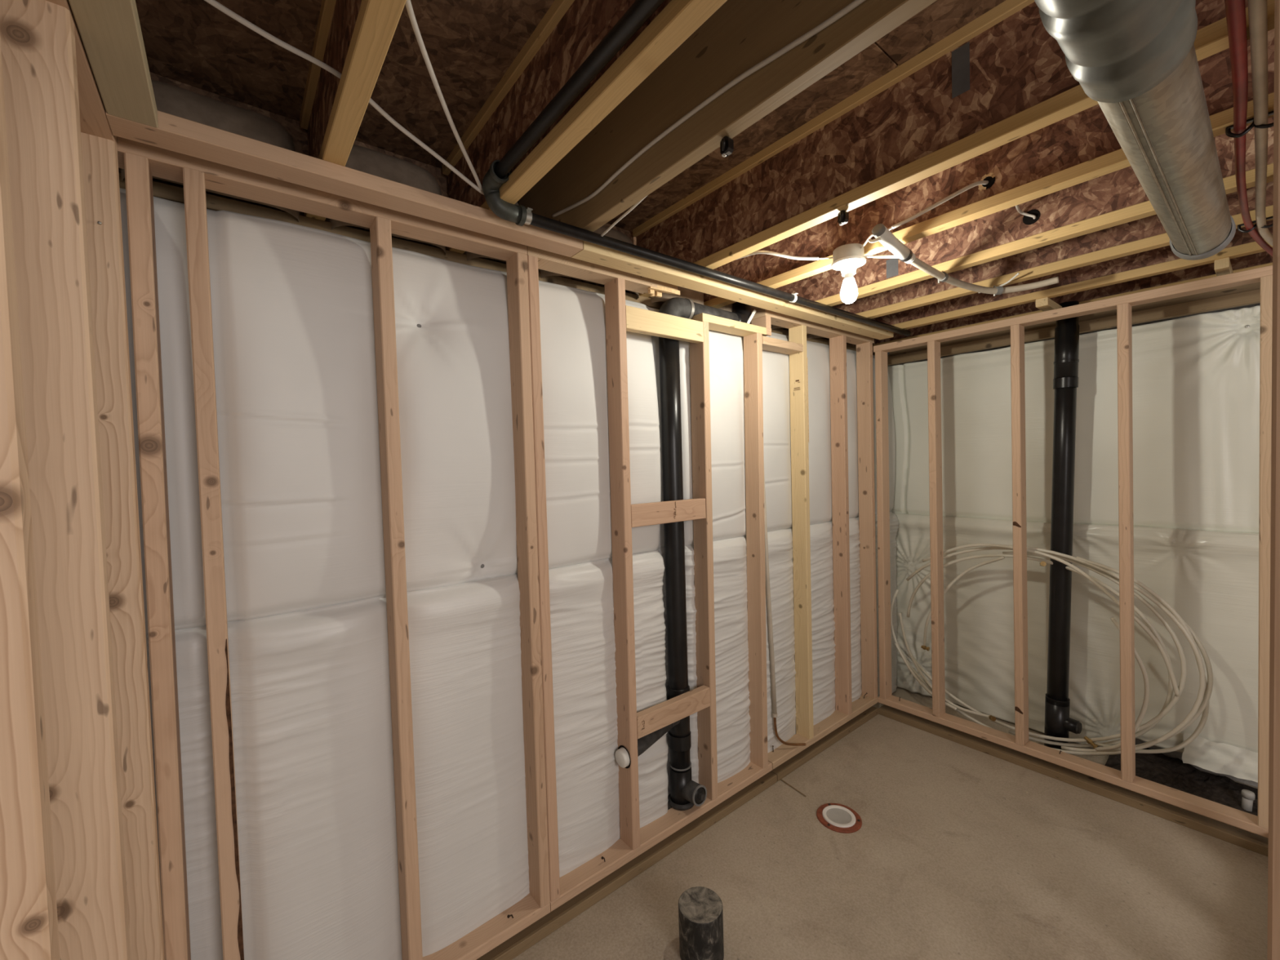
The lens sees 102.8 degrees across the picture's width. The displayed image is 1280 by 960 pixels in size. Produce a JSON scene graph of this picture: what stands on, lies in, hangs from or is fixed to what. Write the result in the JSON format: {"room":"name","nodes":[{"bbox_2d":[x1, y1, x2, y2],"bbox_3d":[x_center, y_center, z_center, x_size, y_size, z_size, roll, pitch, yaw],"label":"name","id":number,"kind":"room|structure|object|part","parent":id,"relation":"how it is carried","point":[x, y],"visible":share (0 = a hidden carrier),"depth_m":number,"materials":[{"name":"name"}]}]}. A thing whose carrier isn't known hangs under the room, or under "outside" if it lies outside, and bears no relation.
{"room":"building under construction","nodes":[
{"label":"building under construction","id":0,"kind":"room"},
{"bbox_2d":[0,0,164,959],"bbox_3d":[-0.512,0.441,0.399,0.165,2.383,1.898,-3,2,-39],"label":"wall stud","id":1,"kind":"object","parent":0,"point":[80,872],"depth_m":0.78,"materials":[{"name":"brown wood"}]},
{"bbox_3d":[-0.575,-0.729,0.340,0.089,0.038,1.898,-3,2,-39],"label":"plate","id":2,"kind":"part","parent":1,"relation":"part of","materials":[{"name":"brown wood"}]},
{"bbox_2d":[105,109,893,959],"bbox_3d":[-0.642,0.406,1.709,6.800,2.383,0.594,-3,2,-39],"label":"wall","id":3,"kind":"structure","parent":0,"point":[201,157],"depth_m":1.75,"materials":[{"name":"wood"}]},
{"bbox_3d":[-0.820,-0.754,1.421,1.058,0.038,0.089,-3,2,-39],"label":"plate","id":4,"kind":"part","parent":3,"relation":"part of","materials":[{"name":"brown wood"}]},
{"bbox_3d":[-0.642,-0.757,1.373,1.098,0.038,0.082,-3,2,-39],"label":"plate","id":5,"kind":"part","parent":3,"relation":"part of","materials":[{"name":"brown wood"}]},
{"bbox_3d":[-0.753,1.515,1.488,1.058,0.038,0.089,-3,2,-39],"label":"plate","id":6,"kind":"part","parent":3,"relation":"part of","materials":[{"name":"brown wood"}]},
{"bbox_2d":[119,187,895,635],"bbox_3d":[0.201,-0.238,2.383,3.810,1.074,0.210,-3,2,-39],"label":"wall insulation","id":7,"kind":"object","parent":3,"relation":"attached to","point":[292,312],"visible":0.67,"depth_m":1.55,"materials":[{"name":"white plastic"}]},
{"bbox_2d":[146,511,899,959],"bbox_3d":[0.239,0.920,2.412,3.810,1.252,0.224,-3,2,-39],"label":"wall insulation","id":8,"kind":"object","parent":3,"relation":"attached to","point":[311,699],"visible":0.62,"depth_m":1.62,"materials":[{"name":"white plastic"}]},
{"bbox_3d":[-0.133,-0.790,1.971,0.700,0.038,0.089,-3,2,-39],"label":"plate","id":9,"kind":"part","parent":3,"relation":"part of","materials":[{"name":"beige wood"}]},
{"bbox_3d":[-0.248,1.562,1.893,2.347,0.038,0.089,-3,2,-39],"label":"sill plate","id":10,"kind":"part","parent":3,"relation":"part of","materials":[{"name":"beige wood"}]},
{"bbox_3d":[0.148,1.467,2.211,1.251,0.038,0.089,-3,2,-39],"label":"plate","id":11,"kind":"part","parent":3,"relation":"part of","materials":[{"name":"brown wood"}]},
{"bbox_2d":[615,297,755,810],"bbox_3d":[0.247,0.284,2.301,0.937,2.367,0.205,-3,2,-39],"label":"drain pipe","id":12,"kind":"object","parent":3,"relation":"attached to","point":[685,793],"visible":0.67,"depth_m":2.23,"materials":[{"name":"black plastic"}]},
{"bbox_3d":[0.033,1.075,2.129,0.067,0.102,0.307,0,2,44],"label":"branch arm","id":13,"kind":"part","parent":12,"relation":"part of"},
{"bbox_3d":[0.636,-0.826,2.398,2.175,0.038,0.082,-3,2,-39],"label":"plate","id":14,"kind":"part","parent":3,"relation":"part of","materials":[{"name":"brown wood"}]},
{"bbox_2d":[764,474,805,746],"bbox_3d":[0.733,0.594,2.647,0.247,1.630,0.039,-2,2,-21],"label":"pipe","id":15,"kind":"object","parent":3,"relation":"attached to","point":[766,558],"visible":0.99,"depth_m":2.62,"materials":[{"name":"white plastic"}]},
{"bbox_3d":[1.012,-0.851,2.888,1.085,0.038,0.089,-3,2,-39],"label":"plate","id":16,"kind":"part","parent":3,"relation":"part of","materials":[{"name":"beige wood"}]},
{"bbox_3d":[1.063,1.419,2.944,1.083,0.038,0.089,-3,2,-39],"label":"plate","id":17,"kind":"part","parent":3,"relation":"part of","materials":[{"name":"beige wood"}]},
{"bbox_3d":[1.079,1.492,2.957,1.047,0.038,0.089,-3,2,-39],"label":"sill plate","id":18,"kind":"part","parent":3,"relation":"part of","materials":[{"name":"beige wood"}]},
{"bbox_2d":[118,0,1275,356],"bbox_3d":[0.900,-0.921,-0.303,6.800,0.375,5.650,-3,2,-39],"label":"ceiling","id":19,"kind":"structure","parent":0,"point":[893,108],"depth_m":1.40,"materials":[{"name":"brown wood"}]},
{"bbox_2d":[118,80,302,222],"bbox_3d":[-1.131,-0.886,1.360,0.388,0.295,0.124,-3,2,-39],"label":"foundation wall","id":20,"kind":"structure","parent":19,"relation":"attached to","point":[170,99],"depth_m":1.33,"materials":[{"name":"grey concrete"}]},
{"bbox_2d":[204,0,484,195],"bbox_3d":[-0.631,-0.823,1.092,0.051,0.061,0.898,-1,2,27],"label":"cable","id":21,"kind":"object","parent":19,"relation":"attached to","point":[217,5],"visible":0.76,"depth_m":1.03,"materials":[{"name":"white plastic"}]},
{"bbox_2d":[324,144,445,255],"bbox_3d":[-0.794,-0.904,1.629,0.356,0.295,0.127,-3,2,-39],"label":"insulation batt","id":22,"kind":"object","parent":19,"relation":"attached to","point":[360,158],"visible":0.33,"depth_m":1.58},
{"bbox_2d":[404,0,483,191],"bbox_3d":[-0.414,-0.809,1.103,0.029,0.020,0.704,-2,2,-7],"label":"cable","id":23,"kind":"object","parent":19,"relation":"attached to","point":[408,4],"visible":0.98,"depth_m":1.03,"materials":[{"name":"white plastic"}]},
{"bbox_2d":[462,201,518,262],"bbox_3d":[-0.523,-0.919,1.847,0.228,0.295,0.123,-3,2,-39],"label":"insulation batt","id":24,"kind":"object","parent":19,"relation":"attached to","point":[469,255],"visible":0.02,"depth_m":1.77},
{"bbox_3d":[-0.784,-0.766,1.809,6.800,0.038,0.250,-3,2,-39],"label":"mud sill","id":25,"kind":"part","parent":19,"relation":"part of","materials":[{"name":"beige wood"}]},
{"bbox_3d":[0.477,-1.135,1.971,4.200,0.007,1.190,-3,2,-39],"label":"subfloor panel","id":26,"kind":"part","parent":19,"relation":"part of","materials":[{"name":"brown wood"}]},
{"bbox_2d":[537,225,639,299],"bbox_3d":[-0.195,-0.936,2.105,0.498,0.295,0.129,-3,2,-39],"label":"insulation batt","id":27,"kind":"object","parent":19,"relation":"attached to","point":[613,233],"visible":0.06,"depth_m":2.12,"materials":[{"name":"grey fabric"}]},
{"bbox_2d":[600,196,645,236],"bbox_3d":[-0.062,-0.802,1.567,0.011,0.036,0.271,-3,2,-37],"label":"cable","id":28,"kind":"object","parent":19,"relation":"attached to","point":[635,205],"visible":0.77,"depth_m":1.56,"materials":[{"name":"white plastic"}]},
{"bbox_2d":[648,285,703,304],"bbox_3d":[0.172,-0.956,2.405,0.330,0.295,0.129,-3,2,-39],"label":"insulation batt","id":29,"kind":"object","parent":19,"relation":"attached to","point":[695,296],"visible":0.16,"depth_m":2.35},
{"bbox_2d":[482,0,911,336],"bbox_3d":[1.545,-0.842,1.026,2.618,0.115,3.143,-3,2,-39],"label":"gas pipe","id":30,"kind":"object","parent":19,"relation":"attached to","point":[640,11],"visible":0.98,"depth_m":1.40,"materials":[{"name":"black metal"}]},
{"bbox_2d":[551,0,866,217],"bbox_3d":[0.285,-0.868,1.023,0.012,0.068,1.857,-3,2,-39],"label":"cable","id":31,"kind":"object","parent":19,"relation":"attached to","point":[854,4],"visible":1,"depth_m":1.13,"materials":[{"name":"plastic"}]},
{"bbox_2d":[720,136,733,157],"bbox_3d":[0.197,-0.775,1.187,0.031,0.039,0.025,-3,2,-39],"label":"hanger","id":32,"kind":"object","parent":19,"relation":"attached to","point":[726,144],"visible":1,"depth_m":1.18,"materials":[{"name":"black plastic"}]},
{"bbox_2d":[718,303,760,311],"bbox_3d":[0.505,-0.973,2.668,0.390,0.295,0.132,-3,2,-39],"label":"insulation batt","id":33,"kind":"object","parent":19,"relation":"attached to","point":[727,308],"visible":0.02,"depth_m":2.55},
{"bbox_2d":[770,324,788,328],"bbox_3d":[0.836,-0.991,2.934,0.330,0.295,0.127,-3,2,-39],"label":"insulation batt","id":34,"kind":"object","parent":19,"relation":"attached to","point":[772,326],"visible":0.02,"depth_m":2.83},
{"bbox_2d":[737,250,832,260],"bbox_3d":[0.484,-0.838,1.901,0.434,0.078,0.164,-1,2,24],"label":"cable","id":35,"kind":"object","parent":19,"relation":"attached to","point":[802,258],"visible":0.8,"depth_m":1.85,"materials":[{"name":"white plastic"}]},
{"bbox_2d":[807,333,829,338],"bbox_3d":[1.147,-1.008,3.184,0.350,0.295,0.128,-3,2,-39],"label":"insulation batt","id":36,"kind":"object","parent":19,"relation":"attached to","point":[810,335],"visible":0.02,"depth_m":3.08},
{"bbox_2d":[837,209,848,225],"bbox_3d":[0.615,-0.799,1.554,0.031,0.039,0.025,-3,2,-39],"label":"hanger","id":37,"kind":"object","parent":19,"relation":"attached to","point":[843,215],"visible":1,"depth_m":1.55,"materials":[{"name":"black plastic"}]},
{"bbox_2d":[831,243,866,303],"bbox_3d":[0.763,-0.745,1.869,0.120,0.196,0.120,-3,2,-39],"label":"lamp","id":38,"kind":"object","parent":19,"relation":"attached to","point":[846,258],"visible":0.98,"depth_m":1.84,"materials":[{"name":"plastic"}]},
{"bbox_2d":[831,255,866,276],"bbox_3d":[0.762,-0.774,1.868,0.120,0.044,0.120,-3,2,-39],"label":"holder","id":39,"kind":"object","parent":38,"relation":"attached to","point":[847,265],"depth_m":1.84,"materials":[{"name":"white ceramic"}]},
{"bbox_3d":[0.765,-0.690,1.871,0.060,0.087,0.060,-3,2,-39],"label":"bulb","id":40,"kind":"part","parent":38,"relation":"part of","materials":[{"name":"white glass"}]},
{"bbox_2d":[864,254,897,257],"bbox_3d":[0.880,-0.799,1.829,0.145,0.021,0.017,-1,2,14],"label":"cable","id":41,"kind":"object","parent":38,"relation":"attached to","point":[891,255],"visible":0.66,"depth_m":1.83,"materials":[{"name":"white plastic"}]},
{"bbox_2d":[860,180,988,248],"bbox_3d":[0.918,-0.875,1.683,0.387,0.106,0.066,0,2,38],"label":"cable","id":42,"kind":"object","parent":19,"relation":"attached to","point":[980,182],"visible":0.89,"depth_m":1.63,"materials":[{"name":"white plastic"}]},
{"bbox_3d":[1.229,-1.129,1.033,4.200,0.007,1.206,-3,2,-39],"label":"subfloor panel","id":43,"kind":"part","parent":19,"relation":"part of","materials":[{"name":"brown wood"}]},
{"bbox_2d":[868,223,1058,296],"bbox_3d":[1.230,-0.820,1.994,1.188,0.054,0.213,-3,2,-29],"label":"pipe","id":44,"kind":"object","parent":19,"relation":"attached to","point":[881,233],"visible":1,"depth_m":1.97,"materials":[{"name":"white plastic"},{"name":"grey plastic"},{"name":"black plastic"}]},
{"bbox_2d":[977,272,1019,293],"bbox_3d":[1.597,-0.868,2.267,0.031,0.015,0.237,-2,2,-3],"label":"cable","id":45,"kind":"object","parent":19,"relation":"attached to","point":[1018,273],"visible":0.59,"depth_m":2.21,"materials":[{"name":"white plastic"}]},
{"bbox_2d":[1015,204,1035,218],"bbox_3d":[1.276,-0.961,1.742,0.441,0.040,0.048,-3,2,-42],"label":"cable","id":46,"kind":"object","parent":19,"relation":"attached to","point":[1017,207],"visible":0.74,"depth_m":1.86,"materials":[{"name":"white plastic"}]},
{"bbox_2d":[1034,0,1235,260],"bbox_3d":[0.801,-0.721,0.834,2.549,0.163,0.160,-3,2,-39],"label":"duct","id":47,"kind":"object","parent":19,"relation":"hanging from","point":[1137,59],"visible":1,"depth_m":0.90,"materials":[{"name":"grey metal"}]},
{"bbox_2d":[1225,111,1273,137],"bbox_3d":[1.410,-0.814,1.173,0.013,0.034,0.088,-3,2,-39],"label":"hook","id":48,"kind":"object","parent":19,"relation":"attached to","point":[1228,131],"visible":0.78,"depth_m":1.18,"materials":[{"name":"black plastic"}]},
{"bbox_2d":[1236,216,1272,232],"bbox_3d":[2.058,-0.848,1.704,0.013,0.034,0.088,-3,2,-39],"label":"hook","id":49,"kind":"object","parent":19,"relation":"attached to","point":[1238,227],"visible":0.59,"depth_m":1.71,"materials":[{"name":"black plastic"}]},
{"bbox_2d":[1224,0,1272,256],"bbox_3d":[1.158,-0.789,0.974,2.992,0.057,0.076,-3,2,-39],"label":"pipe","id":50,"kind":"object","parent":49,"relation":"hanging from","point":[1235,10],"visible":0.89,"depth_m":1.06,"materials":[{"name":"red plastic"}]},
{"bbox_2d":[1247,0,1272,245],"bbox_3d":[1.173,-0.787,0.948,2.983,0.058,0.077,-3,2,-39],"label":"pipe","id":51,"kind":"object","parent":49,"relation":"hanging from","point":[1257,9],"visible":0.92,"depth_m":1.07,"materials":[{"name":"plastic"}]},
{"bbox_2d":[511,687,1267,959],"bbox_3d":[0.976,1.669,-0.226,6.800,0.120,5.650,-3,2,-39],"label":"floor","id":52,"kind":"structure","parent":0,"point":[958,851],"depth_m":1.98,"materials":[{"name":"concrete"}]},
{"bbox_2d":[678,886,724,959],"bbox_3d":[0.203,1.491,1.700,0.147,0.166,0.147,-3,2,-39],"label":"stub","id":53,"kind":"object","parent":52,"relation":"on","point":[700,911],"visible":1,"depth_m":1.65,"materials":[{"name":"black plastic"}]},
{"bbox_2d":[780,778,805,796],"bbox_3d":[0.760,1.528,2.541,0.006,0.006,0.159,-3,2,-31],"label":"stick","id":54,"kind":"object","parent":52,"relation":"on","point":[780,779],"visible":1,"depth_m":2.53,"materials":[{"name":"brown wood"}]},
{"bbox_2d":[816,803,862,833],"bbox_3d":[0.903,1.529,2.321,0.193,0.013,0.193,-3,2,-39],"label":"flange","id":55,"kind":"object","parent":52,"relation":"on","point":[839,818],"visible":1,"depth_m":2.31,"materials":[{"name":"red plastic"}]},
{"bbox_2d":[890,543,1213,755],"bbox_3d":[2.081,0.900,2.814,0.123,1.087,1.431,-3,2,-39],"label":"coil","id":56,"kind":"object","parent":52,"relation":"on","point":[1205,691],"visible":0.91,"depth_m":2.49,"materials":[{"name":"white plastic"},{"name":"brass"}]},
{"bbox_2d":[1044,301,1082,750],"bbox_3d":[2.235,0.284,2.709,0.107,2.402,0.157,-3,2,-39],"label":"vent pipe","id":57,"kind":"object","parent":52,"relation":"on","point":[1058,722],"visible":0.92,"depth_m":2.68,"materials":[{"name":"black plastic"}]},
{"bbox_2d":[1104,747,1257,816],"bbox_3d":[2.630,1.452,2.425,0.450,0.047,0.620,-3,2,-39],"label":"rubble","id":58,"kind":"object","parent":52,"relation":"on","point":[1159,768],"visible":0.46,"depth_m":2.49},
{"bbox_2d":[1240,789,1255,811],"bbox_3d":[2.716,1.438,2.284,0.041,0.092,0.041,-3,2,-39],"label":"stub","id":59,"kind":"object","parent":52,"relation":"on","point":[1247,798],"visible":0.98,"depth_m":2.27,"materials":[{"name":"plastic"}]},
{"bbox_2d":[873,257,1272,856],"bbox_3d":[3.323,0.295,1.532,0.830,2.383,5.470,-3,2,-39],"label":"wall","id":60,"kind":"structure","parent":0,"point":[1228,291],"depth_m":2.52,"materials":[{"name":"wood"}]},
{"bbox_3d":[1.991,-0.811,2.575,0.089,0.038,1.616,-3,2,-39],"label":"plate","id":61,"kind":"part","parent":60,"relation":"part of","materials":[{"name":"brown wood"}]},
{"bbox_3d":[2.057,1.473,2.645,0.089,0.038,1.619,-3,2,-39],"label":"sill plate","id":62,"kind":"part","parent":60,"relation":"part of","materials":[{"name":"beige wood"}]},
{"bbox_3d":[2.055,1.399,2.643,0.089,0.038,1.619,-3,2,-39],"label":"plate","id":63,"kind":"part","parent":60,"relation":"part of","materials":[{"name":"brown wood"}]},
{"bbox_2d":[887,305,1260,533],"bbox_3d":[2.431,-0.272,2.825,0.158,1.032,2.110,-3,2,-39],"label":"wall insulation","id":64,"kind":"object","parent":60,"relation":"attached to","point":[1196,378],"visible":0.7,"depth_m":2.67},
{"bbox_2d":[894,513,1258,782],"bbox_3d":[2.446,0.849,2.844,0.204,1.226,2.110,-3,2,-39],"label":"blanket","id":65,"kind":"object","parent":60,"relation":"attached to","point":[1210,579],"visible":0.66,"depth_m":2.74,"materials":[{"name":"white plastic"}]},
{"bbox_2d":[1266,0,1279,959],"bbox_3d":[1.649,0.354,1.215,2.440,2.383,0.179,-3,2,-39],"label":"wall","id":66,"kind":"structure","parent":0,"point":[1273,852],"depth_m":0.51,"materials":[{"name":"brown wood"}]}
]}

